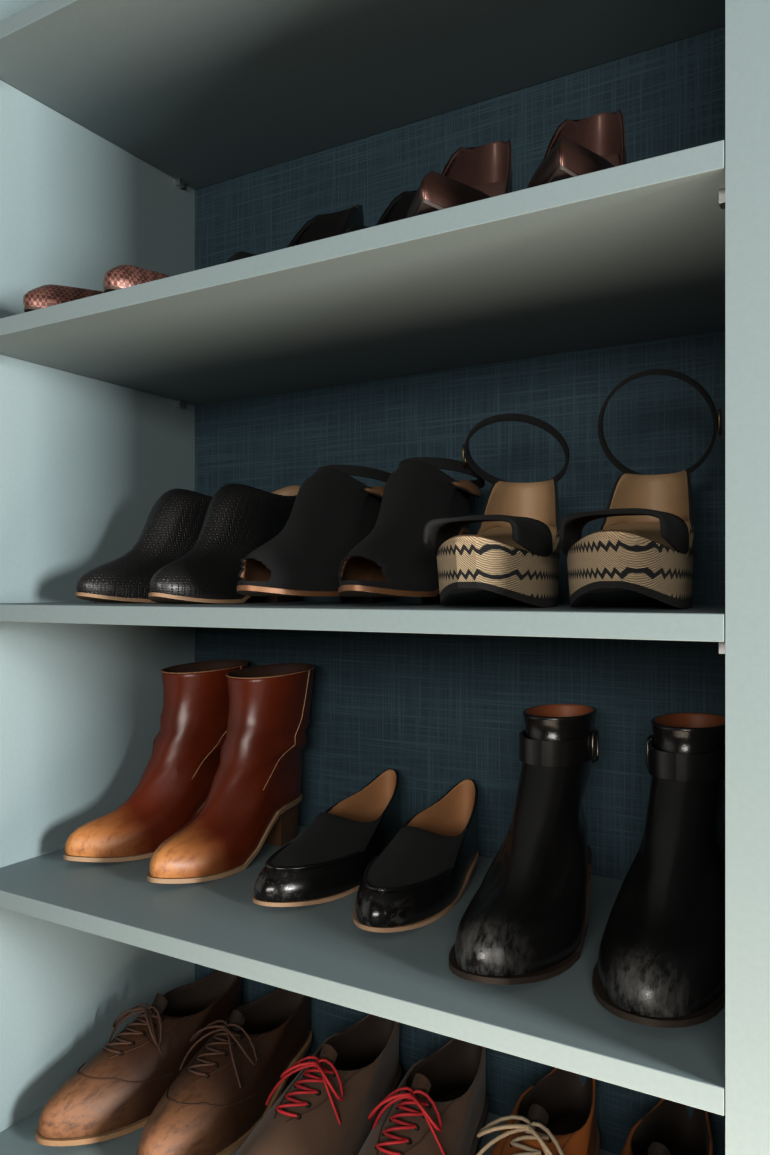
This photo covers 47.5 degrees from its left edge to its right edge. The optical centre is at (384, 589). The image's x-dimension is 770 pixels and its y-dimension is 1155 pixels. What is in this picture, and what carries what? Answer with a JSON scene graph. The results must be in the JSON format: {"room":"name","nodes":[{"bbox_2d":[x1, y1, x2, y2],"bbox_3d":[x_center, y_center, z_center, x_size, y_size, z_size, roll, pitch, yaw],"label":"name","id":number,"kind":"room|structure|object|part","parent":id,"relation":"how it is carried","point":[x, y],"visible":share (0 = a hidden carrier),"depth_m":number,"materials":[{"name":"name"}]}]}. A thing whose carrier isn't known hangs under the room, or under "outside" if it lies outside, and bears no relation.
{"room":"walk-in closet","nodes":[
{"label":"walk-in closet","id":0,"kind":"room"},
{"bbox_2d":[195,26,724,1154],"bbox_3d":[0.181,-0.585,1.054,3.400,2.600,0.100,0,0,31],"label":"panel","id":1,"kind":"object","parent":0,"point":[440,711],"depth_m":1.03,"materials":[{"name":"fabric"}]},
{"bbox_3d":[-0.673,0.765,-0.396,3.400,0.100,3.465,0,0,30],"label":"floor","id":2,"kind":"structure","parent":0,"visible":0},
{"bbox_2d":[0,0,769,1154],"bbox_3d":[-0.030,-0.345,0.908,0.864,2.120,0.365,0,0,31],"label":"cabinet","id":3,"kind":"object","parent":2,"relation":"on","point":[114,113],"visible":0.66,"depth_m":0.91,"materials":[{"name":"paint"}]},
{"bbox_2d":[23,284,103,311],"bbox_3d":[-0.298,-0.319,1.000,0.082,0.067,0.246,0,0,33],"label":"shoe","id":4,"kind":"object","parent":3,"relation":"on","point":[43,296],"visible":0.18,"depth_m":0.91,"materials":[{"name":"leather"}]},
{"bbox_3d":[-0.385,-0.335,1.118,0.040,2.100,0.365,0,0,30],"label":"panel","id":5,"kind":"part","parent":3,"relation":"part of","materials":[{"name":"paint"}]},
{"bbox_2d":[103,265,169,292],"bbox_3d":[-0.226,-0.319,0.956,0.082,0.067,0.246,0,0,22],"label":"shoe","id":6,"kind":"object","parent":3,"relation":"on","point":[121,276],"visible":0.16,"depth_m":0.85,"materials":[{"name":"leather"}]},
{"bbox_2d":[35,970,241,1145],"bbox_3d":[-0.287,0.558,1.080,0.110,0.113,0.309,0,0,32],"label":"shoe","id":7,"kind":"object","parent":3,"relation":"on","point":[114,1094],"visible":0.94,"depth_m":1.02,"materials":[{"name":"leather"}]},
{"bbox_2d":[75,489,212,602],"bbox_3d":[-0.262,-0.060,1.071,0.092,0.149,0.260,0,0,33],"label":"bootie","id":8,"kind":"object","parent":3,"relation":"on","point":[172,528],"visible":0.46,"depth_m":1.03,"materials":[{"name":"leather"}]},
{"bbox_2d":[63,659,248,861],"bbox_3d":[-0.280,0.205,1.099,0.096,0.218,0.271,0,0,35],"label":"boot","id":9,"kind":"object","parent":3,"relation":"on","point":[176,782],"visible":0.67,"depth_m":1.09,"materials":[{"name":"brown leather"}]},
{"bbox_2d":[136,988,311,1154],"bbox_3d":[-0.182,0.558,1.035,0.110,0.113,0.309,0,0,31],"label":"shoe","id":10,"kind":"object","parent":3,"relation":"on","point":[220,1096],"visible":0.91,"depth_m":0.99,"materials":[{"name":"leather"}]},
{"bbox_2d":[148,484,300,602],"bbox_3d":[-0.181,-0.060,1.018,0.092,0.149,0.260,0,0,31],"label":"bootie","id":11,"kind":"object","parent":3,"relation":"on","point":[239,519],"visible":0.65,"depth_m":0.98,"materials":[{"name":"leather"}]},
{"bbox_2d":[147,663,314,883],"bbox_3d":[-0.180,0.205,1.035,0.096,0.218,0.271,0,0,32],"label":"boot","id":12,"kind":"object","parent":3,"relation":"on","point":[254,797],"visible":1,"depth_m":1.03,"materials":[{"name":"brown leather"}]},
{"bbox_2d":[226,205,363,262],"bbox_3d":[-0.088,-0.370,0.922,0.080,0.169,0.252,0,0,26],"label":"pump","id":13,"kind":"object","parent":3,"relation":"on","point":[323,226],"visible":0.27,"depth_m":0.99,"materials":[{"name":"leather"}]},
{"bbox_2d":[0,1053,616,1154],"bbox_3d":[-0.030,0.624,0.908,0.783,0.018,0.364,0,0,30],"label":"shelf","id":14,"kind":"object","parent":3,"relation":"attached to","point":[18,1129],"depth_m":0.98,"materials":[{"name":"paint"}]},
{"bbox_2d":[237,464,390,602],"bbox_3d":[-0.065,-0.060,0.935,0.089,0.150,0.256,0,0,31],"label":"bootie","id":15,"kind":"object","parent":3,"relation":"on","point":[332,512],"visible":0.77,"depth_m":0.89,"materials":[{"name":"black leather"}]},
{"bbox_2d":[236,1014,400,1154],"bbox_3d":[-0.070,0.558,0.957,0.110,0.113,0.309,0,0,31],"label":"shoe","id":16,"kind":"object","parent":3,"relation":"on","point":[326,1108],"visible":0.96,"depth_m":0.94,"materials":[{"name":"brown leather"}]},
{"bbox_2d":[253,769,398,906],"bbox_3d":[-0.053,0.267,0.964,0.091,0.094,0.257,0,0,28],"label":"loafer","id":17,"kind":"object","parent":3,"relation":"on","point":[328,861],"visible":0.91,"depth_m":0.92,"materials":[{"name":"leather"}]},
{"bbox_2d":[0,825,724,1115],"bbox_3d":[-0.030,0.324,0.908,0.783,0.018,0.364,0,0,30],"label":"shelf","id":18,"kind":"object","parent":3,"relation":"attached to","point":[318,951],"depth_m":0.75,"materials":[{"name":"paint"}]},
{"bbox_2d":[0,601,724,641],"bbox_3d":[-0.030,0.024,0.908,0.783,0.018,0.364,0,0,30],"label":"shelf","id":19,"kind":"object","parent":3,"relation":"attached to","point":[699,622],"depth_m":0.70,"materials":[{"name":"paint"}]},
{"bbox_2d":[0,140,724,404],"bbox_3d":[-0.030,-0.276,0.908,0.783,0.018,0.364,0,0,30],"label":"shelf","id":20,"kind":"object","parent":3,"relation":"attached to","point":[632,252],"depth_m":0.81,"materials":[{"name":"paint"}]},
{"bbox_2d":[0,0,724,189],"bbox_3d":[-0.030,-0.588,0.908,0.783,0.018,0.364,0,0,30],"label":"shelf","id":21,"kind":"object","parent":3,"relation":"attached to","point":[190,94],"depth_m":0.96,"materials":[{"name":"paint"}]},
{"bbox_2d":[345,190,416,232],"bbox_3d":[0.013,-0.370,0.863,0.080,0.169,0.252,0,0,24],"label":"pump","id":22,"kind":"object","parent":3,"relation":"on","point":[398,208],"visible":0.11,"depth_m":0.92,"materials":[{"name":"leather"}]},
{"bbox_2d":[337,457,484,602],"bbox_3d":[0.028,-0.060,0.881,0.089,0.150,0.256,0,0,31],"label":"bootie","id":23,"kind":"object","parent":3,"relation":"on","point":[393,560],"visible":0.88,"depth_m":0.84,"materials":[{"name":"black leather"}]},
{"bbox_2d":[353,779,478,932],"bbox_3d":[0.039,0.267,0.907,0.091,0.094,0.257,0,0,29],"label":"loafer","id":24,"kind":"object","parent":3,"relation":"on","point":[428,865],"visible":1,"depth_m":0.86,"materials":[{"name":"leather"}]},
{"bbox_2d":[358,1038,488,1154],"bbox_3d":[0.033,0.558,0.897,0.110,0.113,0.309,0,0,31],"label":"shoe","id":25,"kind":"object","parent":3,"relation":"on","point":[440,1106],"visible":0.96,"depth_m":0.90,"materials":[{"name":"brown leather"}]},
{"bbox_2d":[406,140,511,217],"bbox_3d":[0.072,-0.370,0.769,0.080,0.169,0.252,0,0,18],"label":"shoe","id":26,"kind":"object","parent":3,"relation":"on","point":[471,174],"visible":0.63,"depth_m":0.81,"materials":[{"name":"leather"}]},
{"bbox_2d":[423,413,569,606],"bbox_3d":[0.101,-0.079,0.791,0.110,0.187,0.243,0,0,20],"label":"sandal","id":27,"kind":"object","parent":3,"relation":"on","point":[512,557],"visible":0.99,"depth_m":0.72,"materials":[{"name":"black fabric"}]},
{"bbox_2d":[449,704,598,984],"bbox_3d":[0.138,0.217,0.806,0.104,0.194,0.279,0,0,27],"label":"boot","id":28,"kind":"object","parent":3,"relation":"on","point":[526,921],"visible":1,"depth_m":0.78,"materials":[{"name":"leather"}]},
{"bbox_2d":[476,1067,599,1154],"bbox_3d":[0.142,0.558,0.844,0.110,0.113,0.309,0,0,31],"label":"shoe","id":29,"kind":"object","parent":3,"relation":"on","point":[556,1115],"visible":0.85,"depth_m":0.89,"materials":[{"name":"brown leather"}]},
{"bbox_2d":[527,109,626,187],"bbox_3d":[0.162,-0.370,0.719,0.080,0.169,0.252,0,0,21],"label":"shoe","id":30,"kind":"object","parent":3,"relation":"on","point":[594,143],"visible":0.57,"depth_m":0.74,"materials":[{"name":"leather"}]},
{"bbox_2d":[560,369,721,608],"bbox_3d":[0.211,-0.093,0.731,0.110,0.215,0.244,0,0,27],"label":"sandal","id":31,"kind":"object","parent":3,"relation":"on","point":[642,552],"visible":1,"depth_m":0.67,"materials":[{"name":"black fabric"}]},
{"bbox_2d":[592,713,724,1027],"bbox_3d":[0.244,0.217,0.741,0.104,0.194,0.279,0,0,31],"label":"boot","id":32,"kind":"object","parent":3,"relation":"on","point":[661,961],"visible":0.96,"depth_m":0.71,"materials":[{"name":"leather"}]},
{"bbox_2d":[621,1098,712,1154],"bbox_3d":[0.245,0.558,0.784,0.110,0.113,0.309,0,0,31],"label":"shoe","id":33,"kind":"object","parent":3,"relation":"on","point":[667,1129],"visible":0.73,"depth_m":0.90,"materials":[{"name":"brown leather"}]},
{"bbox_3d":[0.325,-0.335,0.699,0.040,2.100,0.365,0,0,30],"label":"panel","id":34,"kind":"part","parent":3,"relation":"part of","materials":[{"name":"paint"}]}
]}

